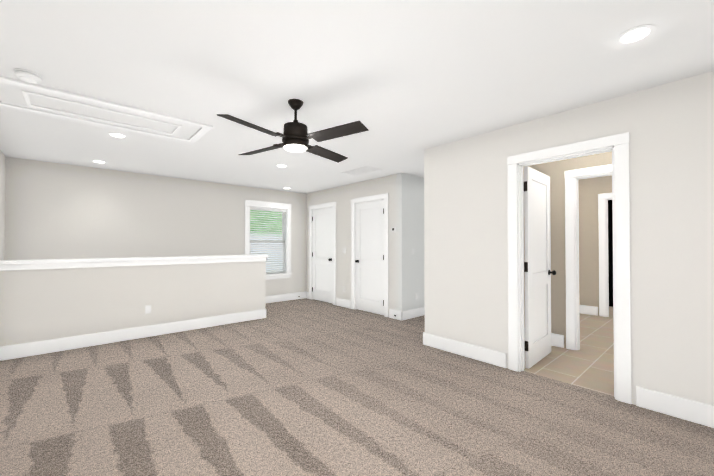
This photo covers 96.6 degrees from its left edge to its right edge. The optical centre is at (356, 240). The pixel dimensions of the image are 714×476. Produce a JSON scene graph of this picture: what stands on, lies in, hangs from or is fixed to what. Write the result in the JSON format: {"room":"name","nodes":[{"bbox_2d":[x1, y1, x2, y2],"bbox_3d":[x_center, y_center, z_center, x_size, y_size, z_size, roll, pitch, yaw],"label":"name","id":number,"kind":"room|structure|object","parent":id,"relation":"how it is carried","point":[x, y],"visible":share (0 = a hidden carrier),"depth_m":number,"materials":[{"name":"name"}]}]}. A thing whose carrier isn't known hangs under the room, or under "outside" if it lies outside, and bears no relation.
{"room":"upstairs loft","nodes":[
{"label":"upstairs loft","id":0,"kind":"room"},
{"bbox_2d":[0,150,5,260],"bbox_3d":[-2.503,0.046,1.658,0.120,2.440,7.220,1,-1,-41],"label":"wall","id":1,"kind":"structure","parent":0,"point":[2,198],"depth_m":4.14,"materials":[{"name":"white paint"}]},
{"bbox_2d":[0,261,265,346],"bbox_3d":[-2.787,0.784,4.441,3.150,1.030,0.140,1,-1,-41],"label":"wall","id":2,"kind":"structure","parent":0,"point":[41,305],"depth_m":4.09,"materials":[{"name":"white paint"}]},
{"bbox_2d":[0,255,267,270],"bbox_3d":[-2.774,0.282,4.458,3.185,0.105,0.210,1,-1,-41],"label":"trim","id":3,"kind":"structure","parent":2,"relation":"on","point":[7,265],"depth_m":4.08,"materials":[{"name":"white paint"}]},
{"bbox_2d":[145,305,150,313],"bbox_3d":[-2.824,0.928,4.307,0.070,0.114,0.009,1,-1,-41],"label":"outlet","id":4,"kind":"object","parent":2,"relation":"attached to","point":[147,309],"visible":1,"depth_m":4.30,"materials":[{"name":"white plastic"}]},
{"bbox_2d":[5,156,305,295],"bbox_3d":[-3.018,0.097,5.919,4.750,2.440,0.150,1,-1,-41],"label":"wall","id":5,"kind":"structure","parent":0,"point":[53,210],"depth_m":5.19,"materials":[{"name":"white paint"}]},
{"bbox_2d":[245,199,292,279],"bbox_3d":[-1.919,-0.004,6.855,1.109,1.666,0.205,1,-1,-41],"label":"window unit","id":6,"kind":"structure","parent":5,"relation":"in","point":[285,210],"depth_m":6.90,"materials":[{"name":"white paint"}]},
{"bbox_2d":[306,174,396,309],"bbox_3d":[-0.270,0.103,6.478,0.110,2.440,2.950,1,-1,-41],"label":"wall","id":7,"kind":"structure","parent":0,"point":[342,196],"depth_m":6.29,"materials":[{"name":"white paint"}]},
{"bbox_2d":[312,207,332,303],"bbox_3d":[-0.743,0.307,6.964,0.179,2.020,0.784,1,-1,-41],"label":"closet door","id":8,"kind":"structure","parent":7,"relation":"in","point":[322,256],"depth_m":6.95,"materials":[{"name":"white paint"}]},
{"bbox_2d":[309,202,335,304],"bbox_3d":[-0.724,0.262,6.976,0.129,2.134,0.998,1,-1,-41],"label":"trim","id":9,"kind":"structure","parent":7,"relation":"attached to","point":[322,206],"depth_m":7.06,"materials":[{"name":"white paint"}]},
{"bbox_2d":[355,200,383,314],"bbox_3d":[0.242,0.294,5.849,0.179,2.020,0.764,1,-1,-41],"label":"closet door","id":10,"kind":"structure","parent":7,"relation":"in","point":[369,261],"depth_m":5.83,"materials":[{"name":"white paint"}]},
{"bbox_2d":[351,193,388,316],"bbox_3d":[0.256,0.249,5.867,0.129,2.134,0.978,1,-1,-41],"label":"trim","id":11,"kind":"structure","parent":7,"relation":"attached to","point":[384,197],"depth_m":5.72,"materials":[{"name":"white paint"}]},
{"bbox_2d":[391,227,396,232],"bbox_3d":[0.616,-0.190,5.376,0.025,0.100,0.116,1,-1,-41],"label":"thermostat","id":12,"kind":"object","parent":7,"relation":"attached to","point":[393,229],"visible":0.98,"depth_m":5.36,"materials":[{"name":"white plastic"}]},
{"bbox_2d":[0,298,713,475],"bbox_3d":[-0.125,1.291,3.724,6.200,0.001,6.950,1,-1,-41],"label":"floor carpet","id":13,"kind":"object","parent":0,"point":[305,387],"visible":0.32,"depth_m":2.35,"materials":[{"name":"brown carpet"}]},
{"bbox_2d":[0,0,713,193],"bbox_3d":[0.852,-1.189,4.649,9.150,0.100,7.300,1,-1,-41],"label":"ceiling","id":14,"kind":"structure","parent":0,"point":[406,83],"depth_m":2.17,"materials":[{"name":"white paint"}]},
{"bbox_2d":[14,68,41,83],"bbox_3d":[-2.299,-1.145,2.226,0.140,0.045,0.140,1,-1,-41],"label":"smoke detector","id":15,"kind":"object","parent":14,"relation":"attached to","point":[25,75],"visible":1,"depth_m":2.20,"materials":[{"name":"white plastic"}]},
{"bbox_2d":[91,160,106,162],"bbox_3d":[-3.698,-1.136,4.566,0.176,0.008,0.176,1,-1,-41],"label":"recessed light","id":16,"kind":"object","parent":14,"relation":"in","point":[98,161],"visible":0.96,"depth_m":4.54,"materials":[{"name":"white paint"}]},
{"bbox_2d":[0,76,212,143],"bbox_3d":[-2.262,-1.148,2.925,1.580,0.022,0.680,1,-1,-41],"label":"attic hatch","id":17,"kind":"object","parent":14,"relation":"attached to","point":[29,97],"visible":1,"depth_m":2.83,"materials":[{"name":"white paint"}]},
{"bbox_2d":[107,132,126,137],"bbox_3d":[-2.604,-1.149,3.464,0.176,0.008,0.176,1,-1,-41],"label":"recessed light","id":18,"kind":"object","parent":14,"relation":"in","point":[117,135],"visible":0.92,"depth_m":3.46,"materials":[{"name":"white paint"}]},
{"bbox_2d":[216,99,368,162],"bbox_3d":[-0.514,-0.959,2.666,1.050,0.405,1.050,0,-1,-11],"label":"ceiling fan","id":19,"kind":"object","parent":14,"relation":"hanging from","point":[295,136],"visible":1,"depth_m":2.57,"materials":[{"name":"brown metal"}]},
{"bbox_2d":[341,166,381,175],"bbox_3d":[0.073,-1.129,5.161,0.360,0.006,0.600,1,-1,-41],"label":"ceiling vent","id":20,"kind":"object","parent":14,"relation":"in","point":[361,170],"visible":1,"depth_m":5.12,"materials":[{"name":"white metal"}]},
{"bbox_2d":[615,25,655,44],"bbox_3d":[1.579,-1.168,1.809,0.176,0.008,0.176,1,-1,-41],"label":"recessed light","id":21,"kind":"object","parent":14,"relation":"in","point":[635,34],"visible":1,"depth_m":1.80,"materials":[{"name":"white paint"}]},
{"bbox_2d":[397,173,424,310],"bbox_3d":[1.283,0.095,5.808,1.550,2.440,0.110,1,-1,-41],"label":"wall","id":22,"kind":"structure","parent":0,"point":[410,230],"depth_m":5.40,"materials":[{"name":"white paint"}]},
{"bbox_2d":[523,151,611,347],"bbox_3d":[2.807,0.069,3.592,0.100,2.440,2.350,1,-1,-41],"label":"wall","id":23,"kind":"structure","parent":0,"point":[554,171],"depth_m":3.89,"materials":[{"name":"beige paint"}]},
{"bbox_2d":[565,164,611,349],"bbox_3d":[2.879,0.221,3.508,0.138,2.134,0.978,1,-1,-41],"label":"door frame","id":24,"kind":"structure","parent":23,"relation":"attached to","point":[572,177],"depth_m":3.78,"materials":[{"name":"white paint"}]},
{"bbox_2d":[524,306,613,395],"bbox_3d":[3.758,1.299,4.418,4.860,0.001,2.350,1,-1,-41],"label":"floor","id":25,"kind":"structure","parent":0,"point":[589,364],"depth_m":3.42,"materials":[{"name":"beige tile"}]},
{"bbox_2d":[424,71,713,404],"bbox_3d":[1.924,0.060,2.846,0.110,2.440,3.140,1,-1,-41],"label":"wall","id":26,"kind":"structure","parent":0,"point":[669,127],"depth_m":2.47,"materials":[{"name":"white paint"}]},
{"bbox_2d":[0,292,713,427],"bbox_3d":[0.400,1.221,4.188,7.600,0.150,6.950,1,-1,-41],"label":"baseboard","id":27,"kind":"structure","parent":26,"relation":"attached to","point":[701,413],"depth_m":3.76,"materials":[{"name":"white paint"}]},
{"bbox_2d":[523,166,555,368],"bbox_3d":[1.958,0.265,3.436,0.734,2.020,0.179,1,-1,-43],"label":"bathroom door","id":28,"kind":"structure","parent":26,"relation":"in","point":[537,269],"depth_m":3.38,"materials":[{"name":"white paint"}]},
{"bbox_2d":[507,132,631,403],"bbox_3d":[1.881,0.214,2.893,0.148,2.134,0.948,1,-1,-41],"label":"door frame","id":29,"kind":"structure","parent":26,"relation":"attached to","point":[617,145],"depth_m":2.61,"materials":[{"name":"white paint"}]},
{"bbox_2d":[578,175,611,315],"bbox_3d":[4.643,0.088,5.214,0.100,2.440,2.350,1,-1,-41],"label":"wall","id":30,"kind":"structure","parent":0,"point":[590,190],"depth_m":5.69,"materials":[{"name":"beige paint"}]},
{"bbox_2d":[598,193,611,316],"bbox_3d":[4.606,0.242,5.253,0.138,2.134,0.978,1,-1,-41],"label":"door frame","id":31,"kind":"structure","parent":30,"relation":"attached to","point":[604,198],"depth_m":5.53,"materials":[{"name":"white paint"}]},
{"bbox_2d":[608,200,612,306],"bbox_3d":[5.506,0.098,6.049,0.100,2.440,2.200,1,-1,-41],"label":"door","id":32,"kind":"structure","parent":0,"point":[610,246],"depth_m":6.41,"materials":[{"name":"black"}]},
{"label":"outside","id":33,"kind":"structure","parent":0,"visible":0},
{"bbox_2d":[250,210,282,271],"bbox_3d":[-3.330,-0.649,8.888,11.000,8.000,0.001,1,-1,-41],"label":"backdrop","id":34,"kind":"structure","parent":33,"point":[266,218],"depth_m":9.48,"materials":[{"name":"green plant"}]}
]}

